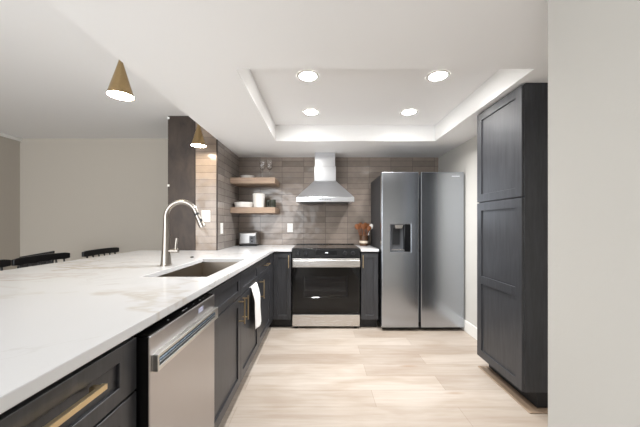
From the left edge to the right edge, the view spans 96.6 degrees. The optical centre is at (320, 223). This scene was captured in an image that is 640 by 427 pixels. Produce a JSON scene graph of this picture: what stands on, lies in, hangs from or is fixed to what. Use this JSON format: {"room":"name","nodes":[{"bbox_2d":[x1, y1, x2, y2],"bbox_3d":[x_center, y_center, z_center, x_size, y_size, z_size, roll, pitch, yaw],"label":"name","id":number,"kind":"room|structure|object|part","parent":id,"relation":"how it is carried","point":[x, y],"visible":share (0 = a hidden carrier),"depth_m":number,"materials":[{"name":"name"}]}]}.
{"room":"kitchen","nodes":[
{"label":"kitchen","id":0,"kind":"room"},
{"bbox_2d":[0,136,19,269],"bbox_3d":[-4.200,-0.025,0.715,0.100,2.450,6.630,0,0,0],"label":"wall","id":1,"kind":"structure","parent":0,"point":[9,148],"depth_m":3.80,"materials":[{"name":"beige paint"}]},
{"bbox_2d":[0,132,21,141],"bbox_3d":[-4.135,-1.157,0.665,0.030,0.045,6.530,0,0,0],"label":"trim","id":2,"kind":"structure","parent":1,"relation":"attached to","point":[1,134],"depth_m":3.79,"materials":[{"name":"white paint"}]},
{"bbox_2d":[0,0,187,137],"bbox_3d":[-2.640,-1.195,0.665,3.020,0.030,6.530,0,0,0],"label":"ceiling","id":3,"kind":"structure","parent":0,"point":[55,78],"depth_m":2.41,"materials":[{"name":"white paint"}]},
{"bbox_2d":[106,60,134,100],"bbox_3d":[-1.237,-0.985,1.760,0.145,0.390,0.145,0,0,0],"label":"pendant lamp","id":4,"kind":"object","parent":3,"relation":"hanging from","point":[119,88],"visible":0.7,"depth_m":1.73,"materials":[{"name":"gold metal"}]},
{"bbox_2d":[107,91,133,100],"bbox_3d":[-1.237,-0.794,1.760,0.140,0.005,0.140,0,0,0],"label":"diffuser","id":5,"kind":"object","parent":4,"relation":"attached to","point":[120,95],"depth_m":1.76,"materials":[{"name":"white"}]},
{"bbox_2d":[191,124,205,147],"bbox_3d":[-1.237,-0.985,2.880,0.145,0.390,0.145,0,0,0],"label":"pendant lamp","id":6,"kind":"object","parent":3,"relation":"hanging from","point":[198,140],"visible":0.73,"depth_m":2.85,"materials":[{"name":"gold metal"}]},
{"bbox_2d":[191,144,205,146],"bbox_3d":[-1.237,-0.794,2.880,0.140,0.005,0.140,0,0,0],"label":"diffuser","id":7,"kind":"object","parent":6,"relation":"attached to","point":[194,145],"depth_m":2.88,"materials":[{"name":"white"}]},
{"bbox_2d":[168,116,193,249],"bbox_3d":[-1.520,0.010,3.519,0.300,2.380,0.820,0,0,0],"label":"wall","id":8,"kind":"structure","parent":0,"point":[180,128],"depth_m":3.11,"materials":[{"name":"grey paint"}]},
{"bbox_2d":[196,123,215,249],"bbox_3d":[-1.249,0.015,3.107,0.236,2.370,0.006,0,0,0],"label":"wall","id":9,"kind":"structure","parent":0,"point":[205,157],"depth_m":3.10,"materials":[{"name":"beige tile"}]},
{"bbox_2d":[194,121,195,249],"bbox_3d":[-1.371,-0.442,3.105,0.010,1.456,0.010,0,0,0],"label":"trim","id":10,"kind":"structure","parent":9,"relation":"attached to","point":[194,121],"depth_m":3.10,"materials":[{"name":"brown metal"}]},
{"bbox_2d":[202,210,209,221],"bbox_3d":[-1.252,-0.086,3.099,0.095,0.126,0.008,0,0,0],"label":"wall switch","id":11,"kind":"object","parent":9,"relation":"attached to","point":[205,213],"visible":0.84,"depth_m":3.10,"materials":[{"name":"white plastic"}]},
{"bbox_2d":[216,139,217,249],"bbox_3d":[-1.133,-0.317,3.107,0.013,1.206,0.012,0,0,0],"label":"trim","id":12,"kind":"structure","parent":9,"relation":"attached to","point":[216,139],"depth_m":3.10,"materials":[{"name":"brown metal"}]},
{"bbox_2d":[218,141,238,249],"bbox_3d":[-1.248,0.015,3.519,0.237,2.370,0.819,0,0,0],"label":"wall","id":13,"kind":"structure","parent":0,"point":[228,162],"depth_m":3.44,"materials":[{"name":"beige tile"}]},
{"bbox_2d":[220,223,222,233],"bbox_3d":[-1.125,0.050,3.235,0.008,0.122,0.078,0,0,0],"label":"wall outlet","id":14,"kind":"object","parent":13,"relation":"attached to","point":[221,224],"visible":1,"depth_m":3.22,"materials":[{"name":"white plastic"}]},
{"bbox_2d":[20,138,437,262],"bbox_3d":[-1.215,-0.025,3.980,5.870,2.450,0.100,0,0,0],"label":"wall","id":15,"kind":"structure","parent":0,"point":[78,195],"depth_m":3.93,"materials":[{"name":"beige paint"}]},
{"bbox_2d":[230,177,278,186],"bbox_3d":[-0.851,-0.543,3.737,0.557,0.072,0.384,0,0,0],"label":"floating shelf","id":16,"kind":"object","parent":15,"relation":"attached to","point":[237,181],"visible":1,"depth_m":3.55,"materials":[{"name":"brown wood"}]},
{"bbox_2d":[259,160,264,176],"bbox_3d":[-0.762,-0.702,3.700,0.076,0.245,0.076,0,0,0],"label":"wine glass","id":17,"kind":"object","parent":16,"relation":"on","point":[262,162],"visible":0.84,"depth_m":3.67,"materials":[{"name":"clear glass"}]},
{"bbox_2d":[259,160,264,169],"bbox_3d":[-0.762,-0.764,3.700,0.076,0.121,0.076,0,0,0],"label":"bowl","id":18,"kind":"object","parent":17,"relation":"on","point":[262,162],"depth_m":3.67,"materials":[{"name":"clear glass"}]},
{"bbox_2d":[267,160,272,176],"bbox_3d":[-0.667,-0.702,3.700,0.076,0.245,0.076,0,0,0],"label":"wine glass","id":19,"kind":"object","parent":16,"relation":"on","point":[269,162],"visible":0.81,"depth_m":3.67,"materials":[{"name":"clear glass"}]},
{"bbox_2d":[267,160,272,169],"bbox_3d":[-0.667,-0.764,3.700,0.076,0.121,0.076,0,0,0],"label":"bowl","id":20,"kind":"object","parent":19,"relation":"on","point":[269,162],"depth_m":3.67,"materials":[{"name":"clear glass"}]},
{"bbox_2d":[230,207,278,213],"bbox_3d":[-0.851,-0.173,3.737,0.557,0.071,0.384,0,0,0],"label":"floating shelf","id":21,"kind":"object","parent":15,"relation":"attached to","point":[237,210],"visible":1,"depth_m":3.54,"materials":[{"name":"brown wood"}]},
{"bbox_2d":[234,202,252,206],"bbox_3d":[-0.995,-0.243,3.680,0.244,0.068,0.244,0,0,0],"label":"serving bowl","id":22,"kind":"object","parent":21,"relation":"on","point":[236,204],"visible":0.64,"depth_m":3.58,"materials":[{"name":"white ceramic"}]},
{"bbox_2d":[253,193,264,206],"bbox_3d":[-0.800,-0.299,3.670,0.158,0.180,0.158,0,0,0],"label":"canister","id":23,"kind":"object","parent":21,"relation":"on","point":[258,198],"visible":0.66,"depth_m":3.61,"materials":[{"name":"white ceramic"}]},
{"bbox_2d":[269,200,275,206],"bbox_3d":[-0.623,-0.260,3.647,0.086,0.100,0.095,0,0,39],"label":"mug","id":24,"kind":"object","parent":21,"relation":"on","point":[272,203],"visible":0.81,"depth_m":3.61,"materials":[{"name":"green ceramic"}]},
{"bbox_2d":[287,223,292,231],"bbox_3d":[-0.425,0.052,3.925,0.078,0.122,0.008,0,0,0],"label":"wall outlet","id":25,"kind":"object","parent":15,"relation":"attached to","point":[289,225],"visible":1,"depth_m":3.92,"materials":[{"name":"white plastic"}]},
{"bbox_2d":[296,152,353,204],"bbox_3d":[0.052,-0.592,3.683,0.704,0.656,0.492,0,0,0],"label":"range hood","id":26,"kind":"object","parent":15,"relation":"attached to","point":[324,190],"visible":1,"depth_m":3.59,"materials":[{"name":"silver metal"}]},
{"bbox_2d":[46,0,547,156],"bbox_3d":[0.535,-1.008,0.665,3.330,0.176,6.530,0,0,0],"label":"ceiling","id":27,"kind":"structure","parent":0,"point":[200,55],"depth_m":1.49,"materials":[{"name":"white paint"}]},
{"bbox_2d":[250,69,498,124],"bbox_3d":[0.380,-1.108,2.425,1.960,0.024,1.650,0,0,0],"label":"ceiling","id":28,"kind":"structure","parent":0,"point":[341,96],"depth_m":2.40,"materials":[{"name":"white paint"}]},
{"bbox_2d":[296,70,319,81],"bbox_3d":[-0.096,-1.094,2.110,0.172,0.004,0.172,0,0,0],"label":"recessed light","id":29,"kind":"object","parent":28,"relation":"in","point":[304,75],"visible":1,"depth_m":2.10,"materials":[{"name":"white paint"}]},
{"bbox_2d":[302,109,319,115],"bbox_3d":[-0.098,-1.094,2.790,0.172,0.004,0.172,0,0,0],"label":"recessed light","id":30,"kind":"object","parent":28,"relation":"in","point":[311,112],"visible":1,"depth_m":2.79,"materials":[{"name":"white paint"}]},
{"bbox_2d":[400,109,417,115],"bbox_3d":[0.861,-1.094,2.790,0.172,0.004,0.172,0,0,0],"label":"recessed light","id":31,"kind":"object","parent":28,"relation":"in","point":[406,112],"visible":1,"depth_m":2.79,"materials":[{"name":"white paint"}]},
{"bbox_2d":[426,70,450,81],"bbox_3d":[0.866,-1.094,2.110,0.172,0.004,0.172,0,0,0],"label":"recessed light","id":32,"kind":"object","parent":28,"relation":"in","point":[439,75],"visible":1,"depth_m":2.10,"materials":[{"name":"white paint"}]},
{"bbox_2d":[219,320,547,426],"bbox_3d":[-0.975,1.225,0.665,6.350,0.050,6.530,0,0,0],"label":"floor","id":33,"kind":"structure","parent":0,"point":[302,376],"depth_m":2.14,"materials":[{"name":"brown wood"}]},
{"bbox_2d":[0,259,10,270],"bbox_3d":[-2.159,0.731,1.910,0.455,0.941,0.524,0,0,0],"label":"bar stool","id":34,"kind":"object","parent":33,"relation":"on","point":[3,262],"visible":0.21,"depth_m":2.13,"materials":[{"name":"black plastic"}]},
{"bbox_2d":[17,251,54,267],"bbox_3d":[-3.000,0.742,2.771,0.440,0.917,0.506,0,0,0],"label":"dining chair","id":35,"kind":"object","parent":33,"relation":"on","point":[49,252],"visible":0.17,"depth_m":2.98,"materials":[{"name":"black plastic"}]},
{"bbox_2d":[11,252,69,267],"bbox_3d":[-2.150,0.731,2.439,0.455,0.941,0.524,0,0,-3],"label":"bar stool","id":36,"kind":"object","parent":33,"relation":"on","point":[28,260],"visible":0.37,"depth_m":2.38,"materials":[{"name":"black plastic"}]},
{"bbox_2d":[0,337,135,426],"bbox_3d":[-0.844,0.765,0.396,0.648,0.867,0.911,0,0,0],"label":"base cabinet","id":37,"kind":"object","parent":33,"relation":"on","point":[99,393],"visible":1,"depth_m":0.68,"materials":[{"name":"grey wood"}]},
{"bbox_3d":[-0.535,0.395,0.468,0.031,0.014,0.455,0,0,0],"label":"handle","id":38,"kind":"part","parent":37,"relation":"part of","materials":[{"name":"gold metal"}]},
{"bbox_3d":[-0.559,0.643,0.396,0.018,0.291,0.909,0,0,0],"label":"drawer","id":39,"kind":"part","parent":37,"relation":"part of","materials":[{"name":"grey wood"}]},
{"bbox_2d":[82,247,118,257],"bbox_3d":[-2.110,0.731,3.030,0.455,0.941,0.524,0,0,-3],"label":"bar stool","id":40,"kind":"object","parent":33,"relation":"on","point":[114,250],"visible":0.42,"depth_m":2.98,"materials":[{"name":"black plastic"}]},
{"bbox_2d":[131,293,217,426],"bbox_3d":[-0.818,0.766,1.123,0.644,0.865,0.530,0,0,0],"label":"dishwasher","id":41,"kind":"object","parent":33,"relation":"on","point":[175,353],"visible":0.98,"depth_m":1.04,"materials":[{"name":"silver metal"}]},
{"bbox_2d":[131,293,204,336],"bbox_3d":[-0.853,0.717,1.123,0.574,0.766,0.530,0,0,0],"label":"control panel","id":42,"kind":"object","parent":41,"relation":"in","point":[159,321],"depth_m":1.03,"materials":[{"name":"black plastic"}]},
{"bbox_3d":[-0.544,0.340,1.123,0.042,0.004,0.523,0,0,0],"label":"control panel","id":43,"kind":"part","parent":41,"relation":"part of","materials":[{"name":"black glass"}]},
{"bbox_3d":[-0.507,0.426,1.124,0.020,0.052,0.508,0,0,0],"label":"handle","id":44,"kind":"part","parent":41,"relation":"part of","materials":[{"name":"silver metal"}]},
{"bbox_2d":[205,262,258,426],"bbox_3d":[-0.838,0.765,1.954,0.661,0.867,1.123,0,0,0],"label":"base cabinet","id":45,"kind":"object","parent":33,"relation":"on","point":[236,338],"visible":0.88,"depth_m":1.79,"materials":[{"name":"grey wood"}]},
{"bbox_3d":[-0.559,0.414,1.673,0.018,0.153,0.560,0,0,0],"label":"false drawer","id":46,"kind":"part","parent":45,"relation":"part of","materials":[{"name":"grey wood"}]},
{"bbox_3d":[-0.559,0.793,1.673,0.018,0.591,0.560,0,0,0],"label":"door","id":47,"kind":"part","parent":45,"relation":"part of","materials":[{"name":"grey wood"}]},
{"bbox_3d":[-0.529,0.585,1.910,0.044,0.170,0.008,0,0,0],"label":"handle","id":48,"kind":"part","parent":45,"relation":"part of","materials":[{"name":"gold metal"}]},
{"bbox_3d":[-0.529,0.585,2.000,0.044,0.170,0.008,0,0,0],"label":"handle","id":49,"kind":"part","parent":45,"relation":"part of","materials":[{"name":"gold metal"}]},
{"bbox_3d":[-0.559,0.414,2.235,0.018,0.153,0.557,0,0,0],"label":"false drawer","id":50,"kind":"part","parent":45,"relation":"part of","materials":[{"name":"grey wood"}]},
{"bbox_3d":[-0.559,0.793,2.235,0.018,0.591,0.557,0,0,0],"label":"door","id":51,"kind":"part","parent":45,"relation":"part of","materials":[{"name":"grey wood"}]},
{"bbox_2d":[250,282,260,328],"bbox_3d":[-0.536,0.678,2.368,0.047,0.372,0.306,0,0,0],"label":"kitchen towel","id":52,"kind":"object","parent":45,"relation":"hanging from","point":[255,289],"visible":0.93,"depth_m":2.35,"materials":[{"name":"white fabric"}]},
{"bbox_2d":[258,255,270,345],"bbox_3d":[-0.838,0.765,2.818,0.661,0.867,0.602,0,0,0],"label":"base cabinet","id":53,"kind":"object","parent":33,"relation":"on","point":[265,263],"visible":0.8,"depth_m":2.82,"materials":[{"name":"grey wood"}]},
{"bbox_3d":[-0.559,0.414,2.818,0.018,0.153,0.600,0,0,0],"label":"drawer","id":54,"kind":"part","parent":53,"relation":"part of","materials":[{"name":"grey wood"}]},
{"bbox_2d":[269,252,291,326],"bbox_3d":[-0.735,0.765,3.523,0.786,0.867,0.804,0,0,0],"label":"base cabinet","id":55,"kind":"object","parent":33,"relation":"on","point":[281,262],"visible":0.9,"depth_m":3.26,"materials":[{"name":"grey wood"}]},
{"bbox_2d":[0,245,294,413],"bbox_3d":[-1.148,0.301,1.654,1.624,0.030,4.548,0,0,0],"label":"countertop","id":56,"kind":"structure","parent":55,"relation":"on","point":[56,318],"depth_m":1.04,"materials":[{"name":"white stone"}]},
{"bbox_2d":[160,199,205,265],"bbox_3d":[-0.955,0.058,1.970,0.311,0.456,0.078,0,0,0],"label":"faucet","id":57,"kind":"object","parent":56,"relation":"on","point":[166,252],"visible":1,"depth_m":1.95,"materials":[{"name":"silver metal"}]},
{"bbox_3d":[-1.024,0.186,1.970,0.074,0.028,0.028,0,0,0],"label":"lever","id":58,"kind":"part","parent":57,"relation":"part of","materials":[{"name":"silver metal"}]},
{"bbox_3d":[-1.002,0.144,1.972,0.028,0.094,0.020,0,0,-30],"label":"lever arm","id":59,"kind":"part","parent":57,"relation":"part of","materials":[{"name":"silver metal"}]},
{"bbox_2d":[158,262,237,276],"bbox_3d":[-0.800,0.430,1.952,0.374,0.226,0.829,0,0,0],"label":"sink","id":60,"kind":"object","parent":56,"relation":"in","point":[203,269],"visible":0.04,"depth_m":2.35,"materials":[{"name":"silver metal"}]},
{"bbox_2d":[239,232,258,245],"bbox_3d":[-0.945,0.193,3.749,0.236,0.184,0.192,0,0,0],"label":"toaster","id":61,"kind":"object","parent":56,"relation":"on","point":[245,238],"visible":0.98,"depth_m":3.67,"materials":[{"name":"silver metal"}]},
{"bbox_3d":[-0.885,0.203,3.674,0.080,0.105,0.004,0,0,0],"label":"panel","id":62,"kind":"part","parent":61,"relation":"part of","materials":[{"name":"grey plastic"}]},
{"bbox_3d":[-0.444,0.713,3.266,0.201,0.751,0.018,0,0,0],"label":"door","id":63,"kind":"part","parent":55,"relation":"part of","materials":[{"name":"grey wood"}]},
{"bbox_2d":[292,244,359,327],"bbox_3d":[0.059,0.735,3.566,0.781,0.930,0.717,0,0,0],"label":"range","id":64,"kind":"object","parent":33,"relation":"on","point":[325,277],"visible":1,"depth_m":3.26,"materials":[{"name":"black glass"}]},
{"bbox_3d":[0.059,1.103,3.279,0.773,0.133,0.042,0,0,0],"label":"storage drawer","id":65,"kind":"part","parent":64,"relation":"part of","materials":[{"name":"silver metal"}]},
{"bbox_2d":[292,258,359,312],"bbox_3d":[0.059,0.702,3.366,0.775,0.627,0.317,0,0,0],"label":"oven","id":66,"kind":"object","parent":64,"relation":"in","point":[319,285],"depth_m":3.26,"materials":[{"name":"black metal"}]},
{"bbox_2d":[292,244,359,248],"bbox_3d":[0.059,0.286,3.599,0.781,0.016,0.650,0,0,0],"label":"cooktop","id":67,"kind":"object","parent":64,"relation":"in","point":[299,246],"depth_m":3.52,"materials":[{"name":"black glass"}]},
{"bbox_3d":[0.059,0.333,3.276,0.781,0.098,0.050,0,0,0],"label":"control panel","id":68,"kind":"part","parent":64,"relation":"part of","materials":[{"name":"black ceramic"}]},
{"bbox_2d":[360,251,377,326],"bbox_3d":[0.556,0.765,3.576,0.196,0.867,0.698,0,0,0],"label":"base cabinet","id":69,"kind":"object","parent":33,"relation":"on","point":[368,260],"visible":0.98,"depth_m":3.27,"materials":[{"name":"grey wood"}]},
{"bbox_2d":[356,245,378,251],"bbox_3d":[0.559,0.301,3.587,0.206,0.030,0.683,0,0,0],"label":"countertop","id":70,"kind":"structure","parent":69,"relation":"on","point":[369,248],"depth_m":3.31,"materials":[{"name":"white stone"}]},
{"bbox_2d":[359,235,368,245],"bbox_3d":[0.565,0.218,3.760,0.124,0.135,0.124,0,0,0],"label":"utensil crock","id":71,"kind":"object","parent":70,"relation":"on","point":[363,240],"visible":0.99,"depth_m":3.71,"materials":[{"name":"beige"}]},
{"bbox_2d":[371,172,463,328],"bbox_3d":[1.139,0.307,3.547,0.922,1.785,0.726,0,0,0],"label":"refrigerator","id":72,"kind":"object","parent":33,"relation":"on","point":[417,219],"visible":0.95,"depth_m":3.19,"materials":[{"name":"grey metal"}]},
{"bbox_3d":[0.885,0.288,3.220,0.414,1.740,0.070,0,0,0],"label":"freezer door","id":73,"kind":"part","parent":72,"relation":"part of","materials":[{"name":"silver metal"}]},
{"bbox_3d":[1.359,0.288,3.220,0.482,1.740,0.070,0,0,0],"label":"fresh food door","id":74,"kind":"part","parent":72,"relation":"part of","materials":[{"name":"silver metal"}]},
{"bbox_2d":[477,83,547,407],"bbox_3d":[1.462,0.140,2.119,0.314,2.119,0.533,0,0,0],"label":"pantry cabinet","id":75,"kind":"object","parent":33,"relation":"on","point":[512,133],"visible":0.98,"depth_m":1.93,"materials":[{"name":"grey wood"}]},
{"bbox_3d":[1.314,0.460,2.119,0.018,1.261,0.530,0,0,0],"label":"door","id":76,"kind":"part","parent":75,"relation":"part of","materials":[{"name":"grey wood"}]},
{"bbox_3d":[1.314,-0.543,2.119,0.018,0.727,0.530,0,0,0],"label":"door","id":77,"kind":"part","parent":75,"relation":"part of","materials":[{"name":"grey wood"}]},
{"bbox_2d":[478,366,547,413],"bbox_3d":[1.469,1.195,2.100,0.302,0.010,0.600,0,0,0],"label":"trim","id":78,"kind":"structure","parent":75,"relation":"attached to","point":[526,404],"depth_m":2.00,"materials":[{"name":"beige wood"}]},
{"bbox_2d":[438,136,477,326],"bbox_3d":[1.670,-0.025,2.490,0.100,2.450,2.880,0,0,0],"label":"wall","id":79,"kind":"structure","parent":0,"point":[463,158],"depth_m":3.11,"materials":[{"name":"grey paint"}]},
{"bbox_2d":[460,319,476,339],"bbox_3d":[1.613,1.137,3.160,0.014,0.125,1.540,0,0,0],"label":"baseboard","id":80,"kind":"structure","parent":79,"relation":"attached to","point":[468,327],"depth_m":3.06,"materials":[{"name":"white paint"}]},
{"bbox_2d":[548,0,639,426],"bbox_3d":[1.518,-0.025,-0.775,1.364,2.450,3.650,0,0,0],"label":"wall","id":81,"kind":"structure","parent":0,"point":[594,45],"depth_m":0.88,"materials":[{"name":"grey paint"}]}
]}

